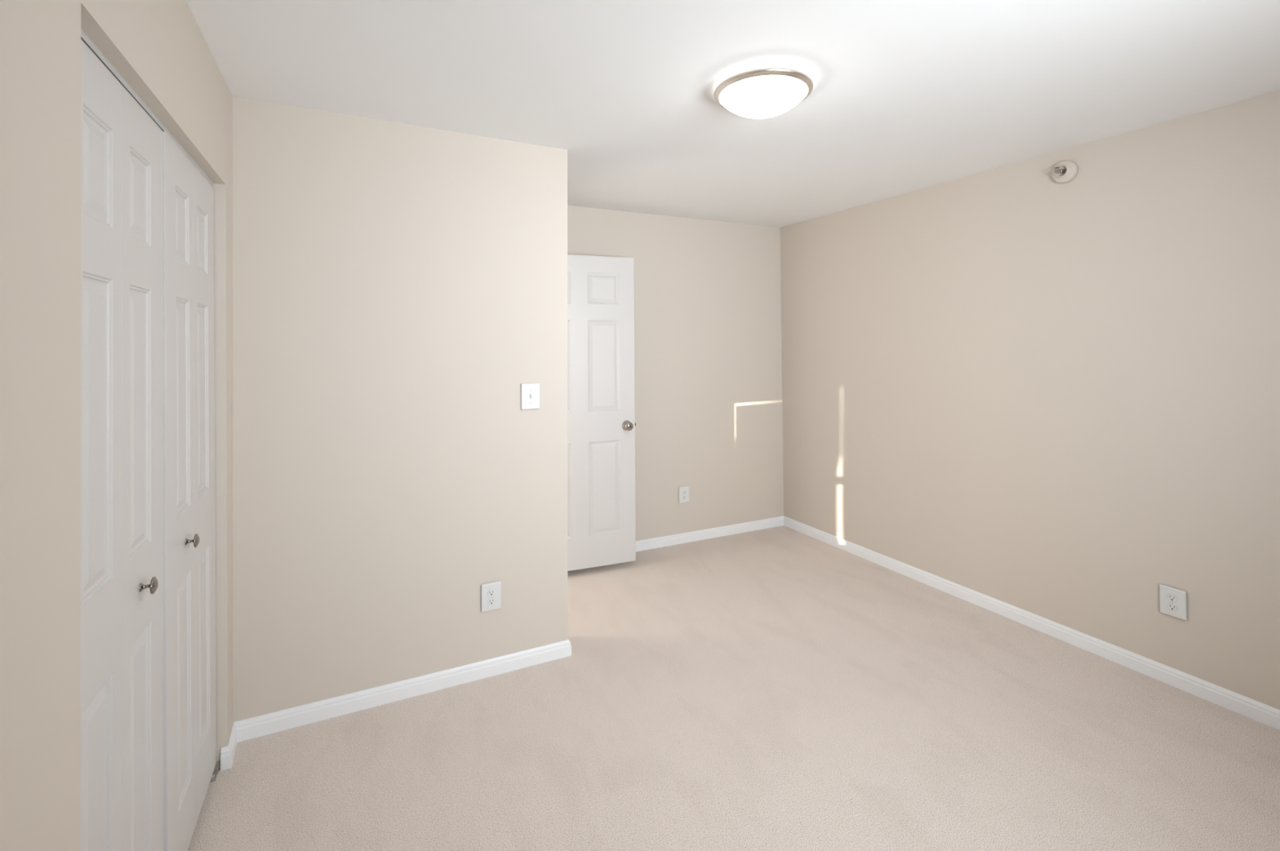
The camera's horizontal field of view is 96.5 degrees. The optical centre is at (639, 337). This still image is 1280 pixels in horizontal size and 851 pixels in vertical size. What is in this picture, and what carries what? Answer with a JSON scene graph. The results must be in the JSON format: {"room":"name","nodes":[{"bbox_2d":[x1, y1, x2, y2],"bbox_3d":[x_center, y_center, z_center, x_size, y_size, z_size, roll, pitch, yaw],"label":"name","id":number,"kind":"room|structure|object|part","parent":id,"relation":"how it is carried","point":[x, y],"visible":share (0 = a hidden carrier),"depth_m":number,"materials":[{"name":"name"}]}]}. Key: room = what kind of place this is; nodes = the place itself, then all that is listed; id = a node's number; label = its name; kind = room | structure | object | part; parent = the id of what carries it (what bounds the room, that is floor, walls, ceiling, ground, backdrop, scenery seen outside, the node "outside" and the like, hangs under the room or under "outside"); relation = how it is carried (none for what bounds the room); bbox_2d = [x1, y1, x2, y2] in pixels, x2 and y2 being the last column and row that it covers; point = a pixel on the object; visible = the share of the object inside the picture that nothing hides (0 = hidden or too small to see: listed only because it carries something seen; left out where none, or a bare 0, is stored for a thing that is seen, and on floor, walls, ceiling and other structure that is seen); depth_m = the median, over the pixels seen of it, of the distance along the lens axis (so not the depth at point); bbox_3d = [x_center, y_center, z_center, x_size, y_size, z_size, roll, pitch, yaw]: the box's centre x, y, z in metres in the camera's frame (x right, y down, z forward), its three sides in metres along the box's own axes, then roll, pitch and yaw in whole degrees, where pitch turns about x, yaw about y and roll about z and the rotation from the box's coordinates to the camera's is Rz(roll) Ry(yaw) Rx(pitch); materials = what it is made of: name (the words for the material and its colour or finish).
{"room":"empty bedroom","nodes":[
{"label":"empty bedroom","id":0,"kind":"room"},
{"bbox_2d":[0,0,233,850],"bbox_3d":[-0.838,0.280,0.636,0.128,2.440,3.377,0,-1,-27],"label":"wall","id":1,"kind":"structure","parent":0,"point":[158,47],"depth_m":0.88,"materials":[{"name":"beige paint"}]},
{"bbox_2d":[80,28,213,186],"bbox_3d":[-1.260,-0.549,1.484,0.032,0.016,1.208,0,-1,-27],"label":"door track","id":2,"kind":"object","parent":1,"relation":"attached to","point":[84,37],"visible":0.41,"depth_m":1.29,"materials":[{"name":"white metal"}]},
{"bbox_2d":[80,39,163,850],"bbox_3d":[-1.109,0.468,1.218,0.070,2.025,0.593,0,-1,-27],"label":"door","id":3,"kind":"structure","parent":2,"relation":"hanging from","point":[122,628],"depth_m":1.22,"materials":[{"name":"white paint"}]},
{"bbox_3d":[-1.144,0.581,1.331,0.033,0.039,0.039,0,-1,-27],"label":"knob","id":4,"kind":"part","parent":3,"relation":"part of","materials":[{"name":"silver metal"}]},
{"bbox_2d":[163,131,216,850],"bbox_3d":[-1.370,0.477,1.751,0.070,2.025,0.594,0,-1,-27],"label":"door","id":5,"kind":"structure","parent":2,"relation":"hanging from","point":[189,620],"depth_m":1.69,"materials":[{"name":"white paint"}]},
{"bbox_3d":[-1.306,0.596,1.666,0.033,0.039,0.039,0,-1,-27],"label":"knob","id":6,"kind":"part","parent":5,"relation":"part of","materials":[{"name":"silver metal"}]},
{"bbox_2d":[220,722,237,771],"bbox_3d":[-1.494,1.494,2.083,0.032,0.082,0.162,0,-1,-27],"label":"baseboard","id":7,"kind":"structure","parent":1,"relation":"attached to","point":[227,753],"depth_m":2.02,"materials":[{"name":"white wood"}]},
{"bbox_2d":[232,96,567,722],"bbox_3d":[-0.969,0.307,2.514,1.344,2.440,0.142,0,-1,-27],"label":"wall","id":8,"kind":"structure","parent":0,"point":[397,287],"depth_m":2.41,"materials":[{"name":"beige paint"}]},
{"bbox_2d":[234,638,571,742],"bbox_3d":[-0.954,1.496,2.497,1.345,0.082,0.135,0,-1,-27],"label":"baseboard","id":9,"kind":"structure","parent":8,"relation":"attached to","point":[299,716],"depth_m":2.39,"materials":[{"name":"white wood"}]},
{"bbox_2d":[480,581,501,612],"bbox_3d":[-0.671,1.174,2.577,0.090,0.122,0.008,0,-1,-27],"label":"power outlet","id":10,"kind":"object","parent":8,"relation":"attached to","point":[491,593],"visible":1,"depth_m":2.57,"materials":[{"name":"white plastic"}]},
{"bbox_2d":[487,597,495,605],"bbox_3d":[-0.669,1.193,2.574,0.038,0.031,0.003,0,-1,-27],"label":"receptacle","id":11,"kind":"object","parent":10,"relation":"attached to","point":[491,601],"depth_m":2.57,"materials":[{"name":"white plastic"}]},
{"bbox_2d":[487,589,495,596],"bbox_3d":[-0.670,1.154,2.575,0.038,0.031,0.003,0,-1,-27],"label":"receptacle","id":12,"kind":"object","parent":10,"relation":"attached to","point":[491,593],"depth_m":2.57,"materials":[{"name":"white plastic"}]},
{"bbox_2d":[520,382,539,409],"bbox_3d":[-0.510,0.278,2.671,0.090,0.122,0.018,0,-1,-27],"label":"light switch","id":13,"kind":"object","parent":8,"relation":"attached to","point":[530,393],"visible":1,"depth_m":2.67,"materials":[{"name":"white plastic"}]},
{"bbox_2d":[567,205,783,541],"bbox_3d":[0.091,0.324,4.239,2.357,2.440,0.162,0,-1,-26],"label":"wall","id":14,"kind":"structure","parent":0,"point":[708,353],"depth_m":4.35,"materials":[{"name":"beige paint"}]},
{"bbox_2d":[678,485,688,503],"bbox_3d":[0.331,1.181,4.274,0.090,0.122,0.008,0,-1,-25],"label":"power outlet","id":15,"kind":"object","parent":14,"relation":"attached to","point":[683,491],"visible":1,"depth_m":4.27,"materials":[{"name":"white plastic"}]},
{"bbox_2d":[635,515,783,551],"bbox_3d":[0.193,1.511,4.171,2.232,0.082,0.140,0,-1,-27],"label":"baseboard","id":16,"kind":"structure","parent":14,"relation":"attached to","point":[664,541],"depth_m":4.36,"materials":[{"name":"white wood"}]},
{"bbox_2d":[186,0,1279,227],"bbox_3d":[0.245,-0.991,1.853,4.700,0.120,4.940,0,-1,-27],"label":"ceiling","id":17,"kind":"structure","parent":0,"point":[906,95],"depth_m":2.03,"materials":[{"name":"white paint"}]},
{"bbox_2d":[714,63,813,119],"bbox_3d":[0.450,-0.873,2.093,0.355,0.112,0.355,0,-1,-27],"label":"ceiling light","id":18,"kind":"object","parent":17,"relation":"attached to","point":[766,91],"visible":1,"depth_m":2.00,"materials":[{"name":"white glass"}]},
{"bbox_2d":[187,525,1279,850],"bbox_3d":[0.263,1.569,1.816,4.700,0.120,4.940,0,-1,-27],"label":"floor","id":19,"kind":"structure","parent":0,"point":[782,688],"depth_m":2.13,"materials":[{"name":"beige carpet"}]},
{"bbox_2d":[209,760,218,782],"bbox_3d":[-1.480,1.508,1.978,0.024,0.030,0.063,0,-1,-27],"label":"pivot bracket","id":20,"kind":"object","parent":19,"relation":"on","point":[215,771],"visible":0.52,"depth_m":1.99,"materials":[{"name":"silver metal"}]},
{"bbox_2d":[780,90,1279,710],"bbox_3d":[2.184,0.289,2.806,0.158,2.440,4.547,0,-1,-27],"label":"wall","id":21,"kind":"structure","parent":0,"point":[1015,385],"depth_m":2.80,"materials":[{"name":"beige paint"}]},
{"bbox_2d":[783,516,1279,730],"bbox_3d":[2.172,1.477,2.712,0.014,0.082,4.425,0,-1,-27],"label":"baseboard","id":22,"kind":"structure","parent":21,"relation":"attached to","point":[1253,709],"depth_m":2.79,"materials":[{"name":"white wood"}]},
{"bbox_2d":[1051,160,1078,182],"bbox_3d":[2.071,-0.815,2.805,0.101,0.106,0.106,0,-1,-27],"label":"sprinkler","id":23,"kind":"object","parent":21,"relation":"attached to","point":[1064,171],"visible":1,"depth_m":2.79,"materials":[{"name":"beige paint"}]},
{"bbox_2d":[1159,584,1186,621],"bbox_3d":[2.295,1.144,2.460,0.008,0.122,0.090,0,-1,-27],"label":"power outlet","id":24,"kind":"object","parent":21,"relation":"attached to","point":[1172,601],"visible":1,"depth_m":2.46,"materials":[{"name":"white plastic"}]},
{"bbox_2d":[1166,602,1177,612],"bbox_3d":[2.293,1.164,2.459,0.003,0.031,0.038,0,-1,-27],"label":"receptacle","id":25,"kind":"object","parent":24,"relation":"attached to","point":[1171,606],"depth_m":2.46,"materials":[{"name":"white plastic"}]},
{"bbox_2d":[1166,593,1177,602],"bbox_3d":[2.292,1.125,2.459,0.003,0.031,0.038,0,-1,-27],"label":"receptacle","id":26,"kind":"object","parent":24,"relation":"attached to","point":[1171,597],"depth_m":2.46,"materials":[{"name":"white plastic"}]},
{"bbox_3d":[-0.676,0.316,3.282,0.136,2.440,0.987,0,-1,-27],"label":"wall","id":27,"kind":"structure","parent":0,"visible":0},
{"bbox_2d":[567,254,635,571],"bbox_3d":[-0.396,0.483,3.710,0.784,2.030,0.167,0,-1,-21],"label":"door","id":28,"kind":"structure","parent":27,"relation":"in","point":[602,517],"depth_m":3.75,"materials":[{"name":"white paint"}]},
{"bbox_3d":[-0.078,0.590,3.780,0.066,0.066,0.067,0,-1,-21],"label":"knob","id":29,"kind":"part","parent":28,"relation":"part of","materials":[{"name":"silver metal"}]}
]}

